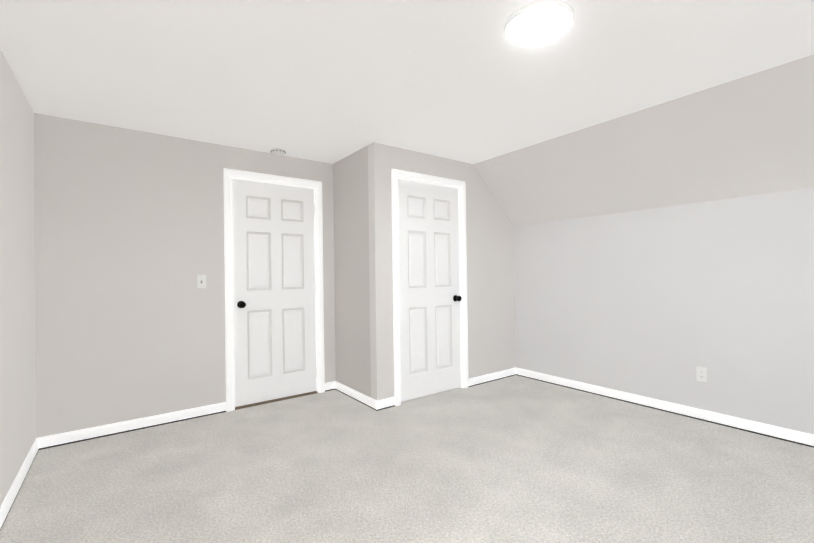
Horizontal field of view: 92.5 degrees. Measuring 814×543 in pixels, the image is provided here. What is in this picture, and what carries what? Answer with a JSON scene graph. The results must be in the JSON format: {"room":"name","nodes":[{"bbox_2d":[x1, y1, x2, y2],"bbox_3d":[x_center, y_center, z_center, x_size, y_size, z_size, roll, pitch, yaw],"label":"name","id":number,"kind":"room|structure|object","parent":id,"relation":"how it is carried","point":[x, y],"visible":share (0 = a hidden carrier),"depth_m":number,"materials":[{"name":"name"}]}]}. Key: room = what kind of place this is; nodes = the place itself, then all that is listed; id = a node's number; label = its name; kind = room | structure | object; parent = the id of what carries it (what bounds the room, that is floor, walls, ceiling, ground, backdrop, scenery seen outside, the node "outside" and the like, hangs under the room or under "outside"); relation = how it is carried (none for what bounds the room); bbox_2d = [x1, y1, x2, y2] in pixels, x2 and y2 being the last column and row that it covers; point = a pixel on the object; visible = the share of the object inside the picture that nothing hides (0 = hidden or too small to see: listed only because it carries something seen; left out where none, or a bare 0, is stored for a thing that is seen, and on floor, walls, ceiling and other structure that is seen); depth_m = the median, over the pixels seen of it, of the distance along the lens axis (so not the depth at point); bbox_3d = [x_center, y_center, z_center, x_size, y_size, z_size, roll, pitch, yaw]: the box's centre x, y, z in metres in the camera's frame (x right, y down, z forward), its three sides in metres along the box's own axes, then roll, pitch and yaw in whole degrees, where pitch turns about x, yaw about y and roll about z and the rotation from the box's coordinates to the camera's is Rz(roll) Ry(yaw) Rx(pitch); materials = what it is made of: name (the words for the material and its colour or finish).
{"room":"empty attic bedroom","nodes":[
{"label":"empty attic bedroom","id":0,"kind":"room"},
{"bbox_2d":[0,48,35,506],"bbox_3d":[-1.163,0.032,0.691,0.120,2.308,4.820,-1,0,-36],"label":"wall","id":1,"kind":"structure","parent":0,"point":[17,335],"depth_m":2.18,"materials":[{"name":"beige paint"}]},
{"bbox_2d":[0,437,43,529],"bbox_3d":[-1.129,1.145,0.771,0.013,0.082,4.700,-1,0,-36],"label":"baseboard","id":2,"kind":"structure","parent":1,"relation":"attached to","point":[38,444],"depth_m":2.15,"materials":[{"name":"white paint"}]},
{"bbox_2d":[34,113,335,437],"bbox_3d":[-0.930,0.051,3.930,4.338,2.308,0.120,-1,0,-36],"label":"wall","id":3,"kind":"structure","parent":0,"point":[129,248],"depth_m":2.99,"materials":[{"name":"beige paint"}]},
{"bbox_2d":[44,402,225,448],"bbox_3d":[-2.030,1.173,3.018,1.168,0.082,0.013,-1,0,-36],"label":"baseboard","id":4,"kind":"structure","parent":3,"relation":"attached to","point":[55,440],"depth_m":2.96,"materials":[{"name":"white paint"}]},
{"bbox_2d":[197,275,205,287],"bbox_3d":[-1.718,0.084,3.263,0.070,0.114,0.018,-1,0,-36],"label":"switch plate","id":5,"kind":"object","parent":3,"relation":"attached to","point":[201,281],"visible":1,"depth_m":3.27,"materials":[{"name":"white plastic"}]},
{"bbox_2d":[224,168,324,411],"bbox_3d":[-1.232,0.155,3.674,0.910,2.104,0.171,-1,0,-36],"label":"entry door","id":6,"kind":"structure","parent":3,"relation":"in","point":[274,304],"depth_m":3.64,"materials":[{"name":"white paint"}]},
{"bbox_2d":[333,145,370,397],"bbox_3d":[-0.496,0.043,3.744,0.100,2.308,0.695,-1,0,-36],"label":"wall","id":7,"kind":"structure","parent":0,"point":[351,274],"depth_m":3.68,"materials":[{"name":"beige paint"}]},
{"bbox_2d":[332,381,379,410],"bbox_3d":[-0.493,1.156,3.657,0.013,0.082,0.808,-1,0,-36],"label":"baseboard","id":8,"kind":"structure","parent":7,"relation":"attached to","point":[374,404],"depth_m":3.61,"materials":[{"name":"white paint"}]},
{"bbox_2d":[0,375,813,542],"bbox_3d":[0.516,1.221,1.982,4.338,0.100,4.940,-1,0,-36],"label":"floor","id":9,"kind":"structure","parent":0,"point":[515,459],"depth_m":2.23,"materials":[{"name":"carpet"}]},
{"bbox_2d":[0,0,813,163],"bbox_3d":[0.176,-1.194,1.773,3.576,0.120,4.940,-1,0,-36],"label":"ceiling","id":10,"kind":"structure","parent":0,"point":[335,81],"depth_m":2.13,"materials":[{"name":"white paint"}]},
{"bbox_2d":[271,148,285,155],"bbox_3d":[-1.173,-1.083,3.553,0.132,0.039,0.132,-1,0,-36],"label":"smoke detector","id":11,"kind":"object","parent":10,"relation":"attached to","point":[278,151],"visible":1,"depth_m":3.51,"materials":[{"name":"white plastic"}]},
{"bbox_2d":[503,0,573,46],"bbox_3d":[0.601,-1.125,1.789,0.308,0.028,0.308,-1,0,-36],"label":"ceiling light","id":12,"kind":"object","parent":10,"relation":"in","point":[542,22],"visible":0.98,"depth_m":1.75,"materials":[{"name":"white glass"}]},
{"bbox_2d":[368,142,515,400],"bbox_3d":[0.448,0.032,3.946,1.861,2.308,0.100,-1,0,-36],"label":"wall","id":13,"kind":"structure","parent":0,"point":[490,283],"depth_m":4.03,"materials":[{"name":"beige paint"}]},
{"bbox_2d":[391,169,467,405],"bbox_3d":[0.226,0.135,3.749,0.910,2.104,0.151,-1,0,-36],"label":"closet door","id":14,"kind":"structure","parent":13,"relation":"in","point":[430,322],"depth_m":3.73,"materials":[{"name":"white paint"}]},
{"bbox_2d":[468,368,515,386],"bbox_3d":[0.928,1.140,4.211,0.754,0.082,0.013,-1,0,-36],"label":"baseboard","id":15,"kind":"structure","parent":13,"relation":"attached to","point":[478,380],"depth_m":4.19,"materials":[{"name":"white paint"}]},
{"bbox_2d":[473,54,813,226],"bbox_3d":[1.927,-0.843,3.057,0.762,0.854,4.940,-1,0,-36],"label":"ceiling","id":16,"kind":"structure","parent":0,"point":[751,135],"depth_m":2.86,"materials":[{"name":"beige paint"}]},
{"bbox_2d":[514,188,813,434],"bbox_3d":[2.237,0.310,3.191,0.120,1.690,4.820,-1,0,-36],"label":"wall","id":17,"kind":"structure","parent":0,"point":[662,303],"depth_m":3.12,"materials":[{"name":"paint"}]},
{"bbox_2d":[516,368,813,447],"bbox_3d":[2.386,1.110,2.886,0.013,0.082,3.875,-1,0,-36],"label":"baseboard","id":18,"kind":"structure","parent":17,"relation":"attached to","point":[772,431],"depth_m":3.11,"materials":[{"name":"white paint"}]},
{"bbox_2d":[696,367,707,382],"bbox_3d":[2.285,0.799,3.023,0.008,0.114,0.070,-1,0,-36],"label":"duplex electrical outlet","id":19,"kind":"object","parent":17,"relation":"attached to","point":[701,374],"visible":1,"depth_m":3.02,"materials":[{"name":"white plastic"}]}
]}

